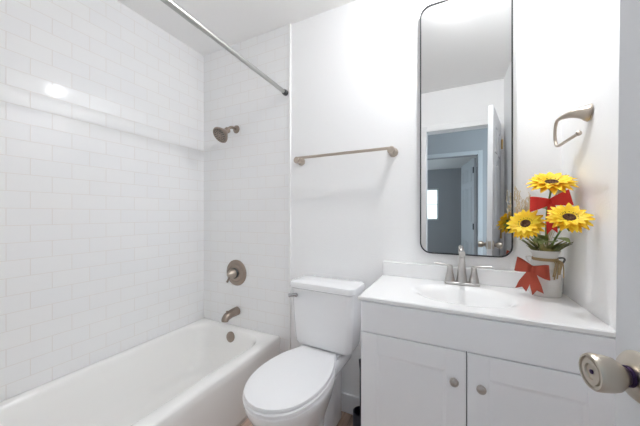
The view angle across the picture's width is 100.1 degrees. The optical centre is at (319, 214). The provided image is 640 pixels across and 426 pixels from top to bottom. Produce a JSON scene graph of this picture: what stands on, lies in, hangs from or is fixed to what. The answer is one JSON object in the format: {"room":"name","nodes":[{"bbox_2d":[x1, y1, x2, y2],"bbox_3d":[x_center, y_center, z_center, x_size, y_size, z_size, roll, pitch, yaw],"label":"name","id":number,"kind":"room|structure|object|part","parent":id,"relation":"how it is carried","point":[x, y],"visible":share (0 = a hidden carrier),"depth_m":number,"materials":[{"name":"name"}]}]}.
{"room":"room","nodes":[
{"label":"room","id":0,"kind":"room"},
{"bbox_2d":[0,0,203,401],"bbox_3d":[-1.318,-0.040,1.506,0.100,2.480,1.535,0,0,26],"label":"wall","id":1,"kind":"structure","parent":0,"point":[102,107],"depth_m":1.49,"materials":[{"name":"tile"}]},
{"bbox_2d":[117,0,354,55],"bbox_3d":[-1.279,-1.330,-1.453,4.200,0.100,7.000,0,0,26],"label":"ceiling","id":2,"kind":"structure","parent":0,"point":[233,22],"depth_m":1.73,"materials":[{"name":"white paint"}]},
{"bbox_2d":[240,411,352,425],"bbox_3d":[-1.279,1.250,-1.453,4.200,0.100,7.000,0,0,26],"label":"floor","id":3,"kind":"structure","parent":0,"point":[346,419],"depth_m":1.55,"materials":[{"name":"brown wood"}]},
{"bbox_2d":[0,318,279,425],"bbox_3d":[-0.941,1.012,1.313,0.745,0.375,1.524,0,0,26],"label":"bathtub","id":4,"kind":"object","parent":3,"relation":"on","point":[196,373],"visible":0.97,"depth_m":1.51,"materials":[{"name":"white ceramic"}]},
{"bbox_3d":[-0.641,0.875,1.915,0.072,0.072,0.023,0,0,26],"label":"overflow plate","id":5,"kind":"part","parent":4,"relation":"part of","materials":[{"name":"silver metal"}]},
{"bbox_2d":[242,275,364,425],"bbox_3d":[-0.076,0.791,1.333,0.410,0.818,0.697,0,0,28],"label":"toilet","id":6,"kind":"object","parent":3,"relation":"on","point":[301,385],"visible":1,"depth_m":1.39,"materials":[{"name":"white ceramic"}]},
{"bbox_3d":[-0.129,0.770,1.260,0.354,0.017,0.518,0,0,28],"label":"seat","id":7,"kind":"part","parent":6,"relation":"part of","materials":[{"name":"white plastic"}]},
{"bbox_3d":[-0.129,0.752,1.261,0.346,0.020,0.511,0,0,28],"label":"lid","id":8,"kind":"part","parent":6,"relation":"part of","materials":[{"name":"white plastic"}]},
{"bbox_3d":[-0.154,0.461,1.535,0.056,0.026,0.024,0,0,22],"label":"flush lever","id":9,"kind":"part","parent":6,"relation":"part of","materials":[{"name":"silver metal"}]},
{"bbox_3d":[0.040,0.588,1.548,0.386,0.327,0.190,0,0,28],"label":"tank","id":10,"kind":"part","parent":6,"relation":"part of","materials":[{"name":"white ceramic"}]},
{"bbox_3d":[0.040,0.403,1.547,0.410,0.041,0.210,0,0,28],"label":"tank lid","id":11,"kind":"part","parent":6,"relation":"part of","materials":[{"name":"white ceramic"}]},
{"bbox_2d":[353,359,360,425],"bbox_3d":[0.211,0.974,1.380,0.084,0.452,0.084,0,0,26],"label":"toilet brush","id":12,"kind":"object","parent":3,"relation":"on","point":[357,410],"visible":0.52,"depth_m":1.37,"materials":[{"name":"grey plastic"}]},
{"bbox_3d":[0.211,0.949,1.380,0.022,0.402,0.022,0,0,26],"label":"handle","id":13,"kind":"part","parent":12,"relation":"part of","materials":[{"name":"grey plastic"}]},
{"bbox_2d":[361,301,615,425],"bbox_3d":[0.612,0.779,1.136,0.772,0.842,0.480,0,0,26],"label":"vanity cabinet","id":14,"kind":"object","parent":3,"relation":"on","point":[420,367],"visible":0.93,"depth_m":0.94,"materials":[{"name":"white paint"}]},
{"bbox_3d":[0.346,0.793,1.037,0.384,0.614,0.017,0,0,26],"label":"cabinet door","id":15,"kind":"part","parent":14,"relation":"part of","materials":[{"name":"white paint"}]},
{"bbox_3d":[0.475,0.591,0.950,0.031,0.031,0.024,0,0,26],"label":"knob","id":16,"kind":"part","parent":14,"relation":"part of","materials":[{"name":"silver metal"}]},
{"bbox_3d":[0.549,0.593,0.913,0.031,0.031,0.024,0,0,26],"label":"knob","id":17,"kind":"part","parent":14,"relation":"part of","materials":[{"name":"silver metal"}]},
{"bbox_2d":[358,261,615,337],"bbox_3d":[0.611,0.358,1.150,0.785,0.191,0.456,0,0,26],"label":"countertop","id":18,"kind":"structure","parent":14,"relation":"on","point":[411,285],"depth_m":1.12,"materials":[{"name":"white stone"}]},
{"bbox_2d":[434,250,491,286],"bbox_3d":[0.672,0.252,1.268,0.246,0.176,0.128,0,0,26],"label":"faucet","id":19,"kind":"object","parent":18,"relation":"on","point":[461,279],"visible":1,"depth_m":1.28,"materials":[{"name":"silver metal"}]},
{"bbox_3d":[0.642,0.288,1.326,0.047,0.083,0.047,0,0,26],"label":"handle","id":20,"kind":"part","parent":19,"relation":"part of","materials":[{"name":"silver metal"}]},
{"bbox_3d":[0.672,0.247,1.268,0.051,0.166,0.128,0,0,26],"label":"spout","id":21,"kind":"part","parent":19,"relation":"part of","materials":[{"name":"silver metal"}]},
{"bbox_3d":[0.689,0.333,1.302,0.152,0.014,0.048,0,0,26],"label":"plate","id":22,"kind":"part","parent":19,"relation":"part of","materials":[{"name":"silver metal"}]},
{"bbox_3d":[0.736,0.288,1.279,0.047,0.083,0.047,0,0,26],"label":"handle","id":23,"kind":"part","parent":19,"relation":"part of","materials":[{"name":"silver metal"}]},
{"bbox_3d":[0.764,0.248,1.261,0.074,0.019,0.018,0,0,33],"label":"lever","id":24,"kind":"part","parent":19,"relation":"part of","materials":[{"name":"silver metal"}]},
{"bbox_2d":[514,249,565,297],"bbox_3d":[0.925,0.245,1.125,0.181,0.189,0.119,0,0,-18],"label":"vase","id":25,"kind":"object","parent":18,"relation":"on","point":[542,276],"visible":0.99,"depth_m":1.10,"materials":[{"name":"ceramic"}]},
{"bbox_2d":[506,209,545,246],"bbox_3d":[0.860,0.152,1.113,0.148,0.349,0.143,0,0,26],"label":"sunflower","id":26,"kind":"object","parent":25,"relation":"in","point":[524,224],"visible":0.97,"depth_m":1.09,"materials":[{"name":"yellow plant"}]},
{"bbox_2d":[514,186,544,249],"bbox_3d":[0.907,0.033,1.156,0.139,0.315,0.060,0,0,6],"label":"dried grass","id":27,"kind":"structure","parent":25,"relation":"in","point":[526,209],"depth_m":1.15,"materials":[{"name":"beige plant"}]},
{"bbox_2d":[520,237,572,251],"bbox_3d":[0.954,0.132,1.134,0.186,0.086,0.173,0,0,26],"label":"foliage","id":28,"kind":"object","parent":25,"relation":"in","point":[557,247],"visible":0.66,"depth_m":1.09,"materials":[{"name":"green plant"}]},
{"bbox_2d":[525,172,578,244],"bbox_3d":[0.908,0.077,1.054,0.161,0.499,0.151,0,0,-16],"label":"sunflower","id":29,"kind":"object","parent":25,"relation":"in","point":[550,181],"visible":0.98,"depth_m":1.04,"materials":[{"name":"yellow plant"}]},
{"bbox_3d":[0.936,0.103,1.099,0.010,0.447,0.112,0,0,30],"label":"stem","id":30,"kind":"part","parent":29,"relation":"part of","materials":[{"name":"green plant"}]},
{"bbox_2d":[530,189,573,245],"bbox_3d":[0.924,0.116,1.053,0.149,0.420,0.123,0,0,-30],"label":"bow","id":31,"kind":"object","parent":25,"relation":"in","point":[536,203],"visible":0.77,"depth_m":1.03,"materials":[{"name":"red fabric"}]},
{"bbox_2d":[545,188,565,246],"bbox_3d":[0.969,0.012,1.099,0.060,0.356,0.110,0,0,-6],"label":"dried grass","id":32,"kind":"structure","parent":25,"relation":"in","point":[565,188],"depth_m":1.11,"materials":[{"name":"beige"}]},
{"bbox_2d":[537,203,594,245],"bbox_3d":[0.875,0.142,1.010,0.134,0.368,0.284,0,0,11],"label":"sunflower","id":33,"kind":"object","parent":25,"relation":"in","point":[569,217],"visible":0.95,"depth_m":0.92,"materials":[{"name":"yellow plant"}]},
{"bbox_3d":[0.911,0.170,1.031,0.016,0.313,0.237,0,0,26],"label":"stem","id":34,"kind":"part","parent":33,"relation":"part of","materials":[{"name":"green plant"}]},
{"bbox_3d":[0.519,0.422,0.951,0.770,0.121,0.017,0,0,26],"label":"drawer","id":35,"kind":"part","parent":14,"relation":"part of","materials":[{"name":"white paint"}]},
{"bbox_3d":[0.693,0.793,0.865,0.383,0.614,0.017,0,0,26],"label":"cabinet door","id":36,"kind":"part","parent":14,"relation":"part of","materials":[{"name":"white paint"}]},
{"bbox_2d":[291,0,561,396],"bbox_3d":[0.089,-0.040,1.720,2.430,2.480,0.100,0,0,26],"label":"wall","id":37,"kind":"structure","parent":0,"point":[355,65],"depth_m":1.56,"materials":[{"name":"white paint"}]},
{"bbox_2d":[204,25,287,353],"bbox_3d":[-0.571,-0.040,1.986,0.810,2.480,0.010,0,0,26],"label":"wall tile","id":38,"kind":"structure","parent":37,"relation":"attached to","point":[246,175],"depth_m":1.95,"materials":[{"name":"white tile"}]},
{"bbox_2d":[161,0,287,95],"bbox_3d":[-0.560,-0.833,1.124,0.040,0.066,1.525,0,0,26],"label":"curtain rod","id":39,"kind":"object","parent":38,"relation":"attached to","point":[173,5],"visible":1,"depth_m":1.26,"materials":[{"name":"silver metal"}]},
{"bbox_2d":[213,125,239,142],"bbox_3d":[-0.675,-0.588,1.925,0.118,0.158,0.191,0,0,26],"label":"shower","id":40,"kind":"object","parent":38,"relation":"attached to","point":[221,134],"visible":1,"depth_m":1.88,"materials":[{"name":"silver metal"}]},
{"bbox_2d":[221,306,239,321],"bbox_3d":[-0.651,0.725,1.940,0.064,0.074,0.144,0,0,26],"label":"tub spout","id":41,"kind":"object","parent":38,"relation":"attached to","point":[235,311],"visible":1,"depth_m":1.92,"materials":[{"name":"silver metal"}]},
{"bbox_2d":[226,260,245,285],"bbox_3d":[-0.644,0.435,1.967,0.192,0.192,0.088,0,0,26],"label":"shower valve","id":42,"kind":"object","parent":38,"relation":"attached to","point":[236,270],"visible":1,"depth_m":1.97,"materials":[{"name":"silver metal"}]},
{"bbox_3d":[-0.652,0.435,1.952,0.068,0.068,0.054,0,0,26],"label":"handle","id":43,"kind":"part","parent":42,"relation":"part of","materials":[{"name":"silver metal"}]},
{"bbox_2d":[288,24,290,350],"bbox_3d":[-0.203,-0.040,1.801,0.015,2.480,0.014,0,0,26],"label":"trim","id":44,"kind":"structure","parent":37,"relation":"attached to","point":[289,25],"depth_m":1.79,"materials":[{"name":"white paint"}]},
{"bbox_2d":[294,146,397,165],"bbox_3d":[0.130,-0.348,1.604,0.648,0.052,0.072,0,0,26],"label":"towel bar","id":45,"kind":"object","parent":37,"relation":"attached to","point":[391,150],"visible":1,"depth_m":1.55,"materials":[{"name":"silver metal"}]},
{"bbox_3d":[-0.137,-0.348,1.736,0.052,0.052,0.072,0,0,26],"label":"post","id":46,"kind":"part","parent":45,"relation":"part of","materials":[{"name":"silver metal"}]},
{"bbox_3d":[0.397,-0.348,1.471,0.052,0.052,0.072,0,0,26],"label":"post","id":47,"kind":"part","parent":45,"relation":"part of","materials":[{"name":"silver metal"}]},
{"bbox_2d":[341,392,359,414],"bbox_3d":[0.084,1.139,1.659,0.625,0.113,0.013,0,0,26],"label":"baseboard","id":48,"kind":"structure","parent":37,"relation":"attached to","point":[349,402],"depth_m":1.61,"materials":[{"name":"white paint"}]},
{"bbox_2d":[420,0,512,257],"bbox_3d":[0.716,-0.447,1.340,0.406,1.300,0.022,0,0,26],"label":"wall mirror","id":49,"kind":"object","parent":37,"relation":"attached to","point":[466,46],"visible":0.98,"depth_m":1.33,"materials":[{"name":"grey mirror"}]},
{"bbox_2d":[383,261,562,292],"bbox_3d":[0.708,0.301,1.344,0.785,0.077,0.022,0,0,26],"label":"backsplash","id":50,"kind":"structure","parent":37,"relation":"attached to","point":[492,277],"depth_m":1.37,"materials":[{"name":"white stone"}]},
{"bbox_2d":[562,0,619,329],"bbox_3d":[0.745,-0.040,0.420,0.100,2.480,1.645,0,0,26],"label":"wall","id":51,"kind":"structure","parent":0,"point":[590,28],"depth_m":0.92,"materials":[{"name":"white paint"}]},
{"bbox_2d":[553,103,592,146],"bbox_3d":[0.927,-0.323,0.970,0.074,0.128,0.242,0,0,26],"label":"towel ring","id":52,"kind":"object","parent":51,"relation":"attached to","point":[584,113],"visible":1,"depth_m":0.95,"materials":[{"name":"silver metal"}]},
{"bbox_2d":[579,0,639,425],"bbox_3d":[0.417,0.174,0.129,0.156,2.028,0.618,0,0,14],"label":"door","id":53,"kind":"structure","parent":51,"relation":"in","point":[620,376],"depth_m":0.41,"materials":[{"name":"white paint"}]},
{"bbox_3d":[0.428,0.236,0.396,0.048,0.052,0.052,1,0,14],"label":"knob","id":54,"kind":"part","parent":53,"relation":"part of","materials":[{"name":"silver metal"}]},
{"bbox_3d":[0.419,0.174,0.134,0.047,2.028,0.603,1,0,14],"label":"panel","id":55,"kind":"part","parent":53,"relation":"part of","materials":[{"name":"white paint"}]}
]}

